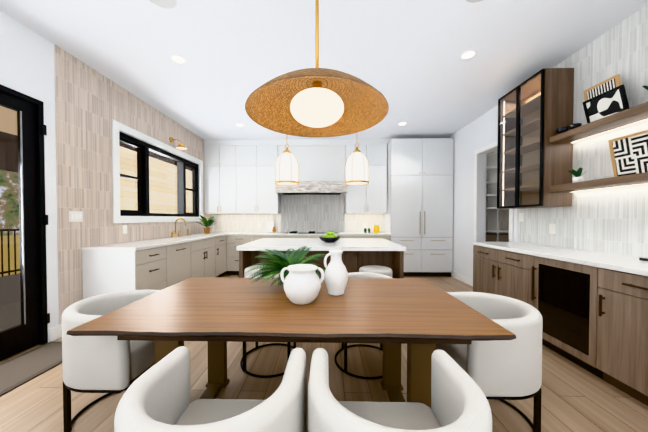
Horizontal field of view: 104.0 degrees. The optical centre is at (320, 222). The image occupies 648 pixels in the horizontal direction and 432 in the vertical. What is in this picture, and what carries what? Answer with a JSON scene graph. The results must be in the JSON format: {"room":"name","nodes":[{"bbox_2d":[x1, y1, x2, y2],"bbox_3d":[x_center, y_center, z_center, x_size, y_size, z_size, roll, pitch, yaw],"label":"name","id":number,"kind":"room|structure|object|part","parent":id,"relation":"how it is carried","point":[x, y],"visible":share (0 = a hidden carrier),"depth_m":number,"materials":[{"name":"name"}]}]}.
{"room":"dining room","nodes":[
{"label":"dining room","id":0,"kind":"room"},
{"bbox_2d":[0,10,199,341],"bbox_3d":[-2.854,-0.309,2.286,0.150,3.070,7.800,0,1,1],"label":"wall","id":1,"kind":"structure","parent":0,"point":[26,61],"depth_m":2.55,"materials":[{"name":"white paint"}]},
{"bbox_2d":[0,106,17,171],"bbox_3d":[-5.006,-1.580,2.016,4.120,0.980,12.000,0,1,1],"label":"porch roof","id":2,"kind":"structure","parent":1,"relation":"attached to","point":[6,120],"depth_m":5.38,"materials":[{"name":"brown wood"}]},
{"bbox_2d":[0,84,49,360],"bbox_3d":[-2.844,0.017,1.930,0.129,2.426,1.275,0,1,1],"label":"door","id":3,"kind":"structure","parent":1,"relation":"in","point":[30,331],"depth_m":2.44,"materials":[{"name":"black metal"}]},
{"bbox_2d":[48,324,61,341],"bbox_3d":[-2.760,1.148,2.787,0.016,0.140,0.423,0,1,1],"label":"baseboard","id":4,"kind":"structure","parent":1,"relation":"attached to","point":[55,333],"depth_m":2.63,"materials":[{"name":"white"}]},
{"bbox_2d":[69,211,82,221],"bbox_3d":[-2.748,-0.068,2.842,0.010,0.120,0.150,0,1,1],"label":"light switch","id":5,"kind":"object","parent":1,"relation":"attached to","point":[75,216],"depth_m":2.84,"materials":[{"name":"white plastic"}]},
{"bbox_2d":[122,225,126,233],"bbox_3d":[-2.733,0.095,3.528,0.007,0.120,0.075,0,1,1],"label":"outlet","id":6,"kind":"object","parent":1,"relation":"attached to","point":[124,227],"depth_m":3.52,"materials":[{"name":"white plastic"}]},
{"bbox_2d":[54,44,211,324],"bbox_3d":[-2.722,-0.345,4.418,0.012,3.070,3.530,0,1,1],"label":"wall tiles","id":7,"kind":"structure","parent":1,"relation":"attached to","point":[91,104],"depth_m":3.02,"materials":[{"name":"beige tile"}]},
{"bbox_2d":[169,137,185,149],"bbox_3d":[-2.573,-1.448,4.581,0.274,0.210,0.170,0,1,1],"label":"brass sconce","id":8,"kind":"object","parent":7,"relation":"attached to","point":[181,146],"visible":1,"depth_m":4.57,"materials":[{"name":"gold metal"}]},
{"bbox_2d":[112,120,202,222],"bbox_3d":[-2.776,-0.692,4.533,0.167,1.360,2.410,0,1,1],"label":"window","id":9,"kind":"structure","parent":1,"relation":"in","point":[141,214],"depth_m":3.99,"materials":[{"name":"white"}]},
{"bbox_2d":[0,271,647,431],"bbox_3d":[1.021,1.276,2.294,7.900,0.100,7.950,0,1,1],"label":"floor","id":10,"kind":"structure","parent":0,"point":[575,397],"depth_m":1.83,"materials":[{"name":"brown wood"}]},
{"bbox_2d":[0,342,61,395],"bbox_3d":[-2.519,1.226,1.888,0.500,0.013,1.370,0,1,1],"label":"door mat","id":11,"kind":"object","parent":10,"relation":"on","point":[18,371],"visible":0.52,"depth_m":2.15,"materials":[{"name":"brown"}]},
{"bbox_2d":[62,289,160,431],"bbox_3d":[-1.299,0.866,1.658,0.542,0.739,0.570,0,1,1],"label":"end chair","id":12,"kind":"object","parent":10,"relation":"on","point":[109,365],"visible":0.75,"depth_m":1.39,"materials":[{"name":"fabric"}]},
{"bbox_2d":[81,246,168,298],"bbox_3d":[-2.434,0.766,3.205,0.617,0.889,0.580,0,1,1],"label":"base cabinet","id":13,"kind":"object","parent":10,"relation":"on","point":[158,264],"depth_m":2.92,"materials":[{"name":"beige wood"}]},
{"bbox_2d":[81,232,234,249],"bbox_3d":[-2.393,0.278,4.539,0.635,0.040,3.287,0,1,1],"label":"countertop","id":14,"kind":"structure","parent":13,"relation":"on","point":[151,244],"depth_m":3.51,"materials":[{"name":"white stone"}]},
{"bbox_2d":[196,215,215,233],"bbox_3d":[-2.404,0.040,5.438,0.478,0.403,0.482,0,1,1],"label":"potted plant","id":15,"kind":"object","parent":14,"relation":"on","point":[209,222],"visible":1,"depth_m":5.35,"materials":[{"name":"green plant"}]},
{"bbox_2d":[169,242,192,286],"bbox_3d":[-2.421,0.756,3.804,0.615,0.889,0.620,0,1,1],"label":"base cabinet","id":16,"kind":"object","parent":10,"relation":"on","point":[181,255],"depth_m":3.81,"materials":[{"name":"beige wood"}]},
{"bbox_2d":[193,238,216,276],"bbox_3d":[-2.402,0.743,4.563,0.615,0.889,0.899,0,1,1],"label":"base cabinet","id":17,"kind":"object","parent":10,"relation":"on","point":[205,251],"depth_m":4.60,"materials":[{"name":"beige wood"}]},
{"bbox_2d":[114,346,305,431],"bbox_3d":[-0.351,0.879,0.871,0.570,0.739,0.542,0,1,1],"label":"chair","id":18,"kind":"object","parent":10,"relation":"on","point":[155,397],"visible":1,"depth_m":0.85,"materials":[{"name":"fabric"}]},
{"bbox_2d":[217,234,226,276],"bbox_3d":[-2.385,0.731,5.293,0.615,0.889,0.561,0,1,1],"label":"base cabinet","id":19,"kind":"object","parent":10,"relation":"on","point":[221,242],"depth_m":5.29,"materials":[{"name":"beige wood"}]},
{"bbox_2d":[226,234,251,274],"bbox_3d":[-1.793,0.721,5.868,0.580,0.889,0.616,0,1,1],"label":"base cabinet","id":20,"kind":"object","parent":10,"relation":"on","point":[233,240],"depth_m":5.56,"materials":[{"name":"beige"}]},
{"bbox_2d":[236,232,255,233],"bbox_3d":[-0.264,0.257,5.815,3.556,0.040,0.631,0,1,1],"label":"countertop","id":21,"kind":"structure","parent":20,"relation":"on","point":[236,232],"depth_m":5.80,"materials":[{"name":"white stone"}]},
{"bbox_2d":[266,221,275,231],"bbox_3d":[-1.179,0.102,6.032,0.260,0.260,0.214,0,1,1],"label":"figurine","id":22,"kind":"object","parent":21,"relation":"on","point":[270,227],"visible":0.98,"depth_m":6.09,"materials":[{"name":"white ceramic"}]},
{"bbox_2d":[374,225,379,232],"bbox_3d":[1.299,0.146,5.895,0.134,0.175,0.134,0,1,-8],"label":"jar","id":23,"kind":"object","parent":21,"relation":"on","point":[376,228],"depth_m":5.84,"materials":[{"name":"yellow glass"}]},
{"bbox_2d":[244,265,274,276],"bbox_3d":[-0.702,0.869,2.984,0.398,0.690,0.398,0,1,1],"label":"bar stool","id":24,"kind":"object","parent":10,"relation":"on","point":[249,272],"visible":0.08,"depth_m":2.86,"materials":[{"name":"white fabric"}]},
{"bbox_2d":[252,234,279,241],"bbox_3d":[-1.203,0.722,5.853,0.600,0.889,0.616,0,1,1],"label":"base cabinet","id":25,"kind":"object","parent":10,"relation":"on","point":[255,237],"depth_m":5.53,"materials":[{"name":"beige"}]},
{"bbox_2d":[240,273,295,377],"bbox_3d":[-0.440,0.856,2.261,0.570,0.739,0.542,0,1,1],"label":"chair","id":26,"kind":"object","parent":10,"relation":"on","point":[243,358],"visible":0.12,"depth_m":2.07,"materials":[{"name":"metal"}]},
{"bbox_2d":[66,277,515,407],"bbox_3d":[-0.135,0.857,1.635,1.980,0.760,1.057,0,1,1],"label":"dining table","id":27,"kind":"object","parent":10,"relation":"on","point":[420,318],"visible":0.94,"depth_m":1.31,"materials":[{"name":"brown wood"}]},
{"bbox_2d":[280,264,323,304],"bbox_3d":[-0.112,0.371,1.531,0.267,0.212,0.224,0,1,1],"label":"jug","id":28,"kind":"object","parent":27,"relation":"on","point":[302,283],"visible":1,"depth_m":1.45,"materials":[{"name":"white ceramic"}]},
{"bbox_2d":[246,246,324,288],"bbox_3d":[-0.225,0.333,1.868,0.634,0.278,0.600,0,1,1],"label":"fern plant","id":29,"kind":"object","parent":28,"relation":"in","point":[280,262],"visible":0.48,"depth_m":1.84,"materials":[{"name":"green plant"}]},
{"bbox_2d":[324,250,347,295],"bbox_3d":[0.101,0.331,1.695,0.162,0.288,0.160,0,1,1],"label":"jug","id":30,"kind":"object","parent":27,"relation":"on","point":[336,276],"visible":1,"depth_m":1.65,"materials":[{"name":"white ceramic"}]},
{"bbox_2d":[280,234,311,237],"bbox_3d":[-0.556,0.722,5.838,0.695,0.889,0.616,0,1,1],"label":"base cabinet","id":31,"kind":"object","parent":10,"relation":"on","point":[281,235],"depth_m":5.51,"materials":[{"name":"beige"}]},
{"bbox_2d":[236,250,403,277],"bbox_3d":[0.012,0.763,3.570,1.940,0.884,1.170,0,1,1],"label":"kitchen island","id":32,"kind":"object","parent":10,"relation":"on","point":[357,253],"depth_m":3.28,"materials":[{"name":"brown wood"}]},
{"bbox_2d":[236,238,405,249],"bbox_3d":[0.012,0.294,3.562,1.980,0.050,1.230,0,1,1],"label":"island countertop","id":33,"kind":"structure","parent":32,"relation":"on","point":[264,243],"depth_m":3.19,"materials":[{"name":"white stone"}]},
{"bbox_2d":[319,231,339,241],"bbox_3d":[0.122,0.195,3.543,0.310,0.147,0.310,0,1,1],"label":"fruit bowl","id":34,"kind":"object","parent":33,"relation":"on","point":[329,236],"visible":1,"depth_m":3.46,"materials":[{"name":"black ceramic"}]},
{"bbox_2d":[312,234,343,237],"bbox_3d":[0.139,0.722,5.821,0.695,0.889,0.616,0,1,1],"label":"base cabinet","id":35,"kind":"object","parent":10,"relation":"on","point":[313,235],"depth_m":5.50,"materials":[{"name":"beige"}]},
{"bbox_2d":[344,234,367,237],"bbox_3d":[0.746,0.722,5.806,0.520,0.889,0.616,0,1,1],"label":"base cabinet","id":36,"kind":"object","parent":10,"relation":"on","point":[345,235],"depth_m":5.48,"materials":[{"name":"beige"}]},
{"bbox_2d":[335,272,391,379],"bbox_3d":[0.390,0.857,2.241,0.570,0.739,0.542,0,1,1],"label":"chair","id":37,"kind":"object","parent":10,"relation":"on","point":[365,275],"visible":0.21,"depth_m":2.39,"materials":[{"name":"metal"}]},
{"bbox_2d":[359,265,392,276],"bbox_3d":[0.637,0.870,2.952,0.398,0.690,0.398,0,1,1],"label":"bar stool","id":38,"kind":"object","parent":10,"relation":"on","point":[385,270],"visible":0.23,"depth_m":2.85,"materials":[{"name":"white fabric"}]},
{"bbox_2d":[368,234,391,241],"bbox_3d":[1.260,0.723,5.794,0.508,0.889,0.616,0,1,1],"label":"base cabinet","id":39,"kind":"object","parent":10,"relation":"on","point":[388,237],"depth_m":5.47,"materials":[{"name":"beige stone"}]},
{"bbox_2d":[308,348,491,431],"bbox_3d":[0.242,0.880,0.856,0.570,0.739,0.542,0,1,1],"label":"chair","id":40,"kind":"object","parent":10,"relation":"on","point":[459,402],"visible":1,"depth_m":0.87,"materials":[{"name":"fabric"}]},
{"bbox_2d":[384,138,423,275],"bbox_3d":[1.847,-0.317,5.752,0.663,2.970,0.637,0,1,1],"label":"tall cabinet","id":41,"kind":"object","parent":10,"relation":"on","point":[407,190],"depth_m":5.43,"materials":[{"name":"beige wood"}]},
{"bbox_2d":[424,138,453,275],"bbox_3d":[2.509,-0.317,5.736,0.662,2.970,0.637,0,1,1],"label":"tall cabinet","id":42,"kind":"object","parent":10,"relation":"on","point":[438,152],"depth_m":5.42,"materials":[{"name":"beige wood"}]},
{"bbox_2d":[435,292,542,431],"bbox_3d":[1.034,0.867,1.601,0.542,0.739,0.570,0,1,1],"label":"end chair","id":43,"kind":"object","parent":10,"relation":"on","point":[503,370],"visible":0.73,"depth_m":1.33,"materials":[{"name":"fabric"}]},
{"bbox_2d":[485,152,508,241],"bbox_3d":[4.008,-0.209,5.831,1.960,2.750,0.375,0,1,1],"label":"pantry shelving","id":44,"kind":"object","parent":10,"relation":"on","point":[493,234],"visible":0.19,"depth_m":5.77,"materials":[{"name":"white wood"}]},
{"bbox_2d":[473,246,530,304],"bbox_3d":[2.465,0.769,3.048,0.620,0.889,1.115,0,1,1],"label":"base cabinet","id":45,"kind":"object","parent":10,"relation":"on","point":[498,272],"depth_m":3.00,"materials":[{"name":"brown wood"}]},
{"bbox_2d":[531,258,586,367],"bbox_3d":[2.446,0.782,2.246,0.620,0.889,0.598,0,1,1],"label":"wine cooler","id":46,"kind":"object","parent":10,"relation":"on","point":[558,289],"depth_m":2.25,"materials":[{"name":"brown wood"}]},
{"bbox_2d":[583,266,647,405],"bbox_3d":[2.432,0.792,1.674,0.620,0.889,0.655,0,1,1],"label":"base cabinet","id":47,"kind":"object","parent":10,"relation":"on","point":[591,307],"depth_m":1.81,"materials":[{"name":"brown wood"}]},
{"bbox_2d":[471,242,647,277],"bbox_3d":[2.412,0.335,1.144,0.635,0.040,4.950,0,1,1],"label":"countertop","id":48,"kind":"structure","parent":47,"relation":"on","point":[625,264],"depth_m":2.28,"materials":[{"name":"white stone"}]},
{"bbox_2d":[0,0,647,139],"bbox_3d":[1.021,-1.893,2.241,7.900,0.100,7.950,0,1,1],"label":"ceiling","id":49,"kind":"structure","parent":0,"point":[413,68],"depth_m":2.66,"materials":[{"name":"white paint"}]},
{"bbox_2d":[149,0,176,8],"bbox_3d":[-1.304,-1.836,2.053,0.238,0.007,0.238,-1,1,-44],"label":"ceiling speaker","id":50,"kind":"object","parent":49,"relation":"attached to","point":[168,4],"depth_m":2.12,"materials":[{"name":"grey"}]},
{"bbox_2d":[170,54,186,63],"bbox_3d":[-1.614,-1.851,2.870,0.168,0.005,0.168,0,1,-8],"label":"recessed light","id":51,"kind":"object","parent":49,"relation":"in","point":[178,59],"depth_m":2.87,"materials":[{"name":"white"}]},
{"bbox_2d":[275,144,298,185],"bbox_3d":[-0.473,-1.202,3.534,0.332,1.324,0.332,0,1,1],"label":"pendant light","id":52,"kind":"object","parent":49,"relation":"hanging from","point":[287,170],"visible":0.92,"depth_m":3.42,"materials":[{"name":"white glass"}]},
{"bbox_2d":[290,0,343,127],"bbox_3d":[-0.024,-1.231,1.622,0.344,1.202,0.344,0,1,1],"label":"pendant light","id":53,"kind":"object","parent":49,"relation":"hanging from","point":[316,105],"visible":1,"depth_m":1.53,"materials":[{"name":"white glass"}]},
{"bbox_2d":[245,68,388,136],"bbox_3d":[-0.024,-0.798,1.629,0.892,0.214,0.892,0,1,1],"label":"shade","id":54,"kind":"object","parent":53,"relation":"hanging from","point":[268,104],"visible":0.77,"depth_m":1.68,"materials":[{"name":"orange wicker"}]},
{"bbox_2d":[345,144,368,184],"bbox_3d":[0.502,-1.202,3.510,0.332,1.324,0.332,0,1,1],"label":"pendant light","id":55,"kind":"object","parent":49,"relation":"hanging from","point":[357,168],"visible":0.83,"depth_m":3.40,"materials":[{"name":"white glass"}]},
{"bbox_2d":[459,50,476,59],"bbox_3d":[1.625,-1.849,2.792,0.168,0.005,0.168,0,1,-8],"label":"recessed light","id":56,"kind":"object","parent":49,"relation":"in","point":[465,55],"depth_m":2.78,"materials":[{"name":"white"}]},
{"bbox_2d":[466,0,481,2],"bbox_3d":[1.265,-1.835,1.991,0.238,0.007,0.238,-1,1,-44],"label":"ceiling speaker","id":57,"kind":"object","parent":49,"relation":"attached to","point":[471,1],"depth_m":2.10,"materials":[{"name":"grey"}]},
{"bbox_2d":[211,150,508,233],"bbox_3d":[1.115,-0.374,6.166,7.900,3.070,0.150,0,1,1],"label":"wall","id":58,"kind":"structure","parent":0,"point":[248,222],"depth_m":6.15,"materials":[{"name":"tile"}]},
{"bbox_2d":[204,140,235,213],"bbox_3d":[-2.307,-1.063,5.985,0.735,1.683,0.347,0,1,1],"label":"upper cabinet","id":59,"kind":"object","parent":58,"relation":"attached to","point":[219,155],"depth_m":5.81,"materials":[{"name":"beige wood"}]},
{"bbox_2d":[236,139,279,212],"bbox_3d":[-1.460,-1.062,5.964,0.960,1.683,0.347,0,1,1],"label":"upper cabinet","id":60,"kind":"object","parent":58,"relation":"attached to","point":[255,158],"depth_m":5.79,"materials":[{"name":"beige wood"}]},
{"bbox_2d":[276,139,347,193],"bbox_3d":[-0.207,-1.288,5.865,1.610,1.228,0.477,0,1,1],"label":"range hood","id":61,"kind":"object","parent":58,"relation":"attached to","point":[321,162],"depth_m":5.78,"materials":[{"name":"beige"}]},
{"bbox_2d":[345,138,387,213],"bbox_3d":[1.037,-1.061,5.904,0.935,1.683,0.347,0,1,1],"label":"upper cabinet","id":62,"kind":"object","parent":58,"relation":"attached to","point":[372,197],"depth_m":5.73,"materials":[{"name":"beige wood"}]},
{"bbox_2d":[449,105,517,278],"bbox_3d":[2.844,-0.307,2.148,0.150,3.070,7.800,0,1,1],"label":"wall","id":63,"kind":"structure","parent":0,"point":[471,138],"depth_m":4.82,"materials":[{"name":"white paint"}]},
{"bbox_2d":[452,271,472,285],"bbox_3d":[2.831,1.109,5.064,0.016,0.140,0.770,0,1,1],"label":"baseboard","id":64,"kind":"structure","parent":63,"relation":"attached to","point":[463,278],"depth_m":5.01,"materials":[{"name":"white wood"}]},
{"bbox_2d":[474,141,513,241],"bbox_3d":[2.808,-0.053,4.164,0.016,2.495,0.970,0,1,1],"label":"door frame","id":65,"kind":"structure","parent":63,"relation":"attached to","point":[511,211],"depth_m":4.56,"materials":[{"name":"white"}]},
{"bbox_2d":[517,4,647,257],"bbox_3d":[2.733,-0.286,0.921,0.012,3.070,5.340,0,1,1],"label":"wall tiles","id":66,"kind":"structure","parent":63,"relation":"attached to","point":[612,220],"depth_m":2.48,"materials":[{"name":"white tile"}]},
{"bbox_2d":[519,213,523,221],"bbox_3d":[2.786,-0.075,3.514,0.007,0.120,0.080,0,1,1],"label":"outlet","id":67,"kind":"object","parent":66,"relation":"attached to","point":[521,215],"depth_m":3.51,"materials":[{"name":"white plastic"}]},
{"bbox_2d":[549,224,554,233],"bbox_3d":[2.774,0.074,3.034,0.007,0.120,0.075,0,1,1],"label":"outlet","id":68,"kind":"object","parent":66,"relation":"attached to","point":[551,226],"depth_m":3.03,"materials":[{"name":"white plastic"}]},
{"bbox_2d":[497,68,647,208],"bbox_3d":[2.561,-0.909,1.080,0.335,1.510,4.870,0,1,1],"label":"shelf unit","id":69,"kind":"object","parent":66,"relation":"attached to","point":[534,155],"depth_m":2.79,"materials":[{"name":"brown wood"}]},
{"bbox_2d":[556,126,568,133],"bbox_3d":[2.587,-0.971,2.694,0.136,0.065,0.136,0,1,1],"label":"bowl","id":70,"kind":"object","parent":69,"relation":"on","point":[561,130],"visible":0.48,"depth_m":2.66,"materials":[{"name":"black ceramic"}]},
{"bbox_2d":[567,123,581,129],"bbox_3d":[2.569,-0.962,2.564,0.104,0.052,0.104,0,1,1],"label":"bowl","id":71,"kind":"object","parent":69,"relation":"on","point":[572,126],"visible":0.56,"depth_m":2.54,"materials":[{"name":"black ceramic"}]},
{"bbox_3d":[2.624,-0.480,2.593,0.162,0.164,0.091,0,1,1],"label":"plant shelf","id":72,"kind":"part","parent":69,"relation":"part of","materials":[{"name":"green plant"}]},
{"bbox_2d":[583,74,620,100],"bbox_3d":[2.700,-1.134,2.418,0.024,0.400,0.300,-9,1,2],"label":"frame","id":73,"kind":"object","parent":69,"relation":"on","point":[604,86],"visible":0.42,"depth_m":2.40,"materials":[{"name":"brown wood"}]},
{"bbox_2d":[582,84,628,123],"bbox_3d":[2.627,-1.063,2.341,0.024,0.260,0.330,-14,1,2],"label":"framed abstract artwork","id":74,"kind":"object","parent":69,"relation":"on","point":[609,103],"visible":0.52,"depth_m":2.32,"materials":[{"name":"black paper"}]},
{"bbox_2d":[608,129,647,176],"bbox_3d":[2.658,-0.572,2.148,0.024,0.360,0.320,-10,1,2],"label":"art","id":75,"kind":"object","parent":69,"relation":"on","point":[629,154],"visible":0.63,"depth_m":2.17,"materials":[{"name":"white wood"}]},
{"label":"outside","id":76,"kind":"structure","parent":0,"visible":0},
{"bbox_2d":[0,235,19,276],"bbox_3d":[-18.303,1.221,15.390,22.790,0.170,50.000,0,1,1],"label":"ground","id":77,"kind":"structure","parent":76,"point":[5,244],"depth_m":9.78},
{"bbox_2d":[0,273,20,330],"bbox_3d":[-5.063,1.292,2.816,4.270,0.090,13.500,0,1,1],"label":"deck","id":78,"kind":"object","parent":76,"point":[10,312],"depth_m":3.94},
{"bbox_2d":[0,229,19,276],"bbox_3d":[-6.986,0.694,3.303,0.060,1.030,12.400,0,1,1],"label":"railing","id":79,"kind":"object","parent":78,"relation":"on","point":[9,270],"depth_m":5.61,"materials":[{"name":"brown wood"}]},
{"bbox_2d":[119,142,192,213],"bbox_3d":[-4.412,-0.338,7.565,0.260,2.990,5.920,0,1,1],"label":"fence","id":80,"kind":"object","parent":78,"relation":"on","point":[156,178],"depth_m":6.74,"materials":[{"name":"beige wood"}]},
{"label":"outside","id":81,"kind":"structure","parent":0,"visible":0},
{"bbox_2d":[0,170,18,235],"bbox_3d":[-25.586,-6.938,17.929,0.100,16.200,55.000,0,1,1],"label":"trees","id":82,"kind":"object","parent":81,"point":[12,214],"depth_m":20.71,"materials":[{"name":"green plant"}]}
]}

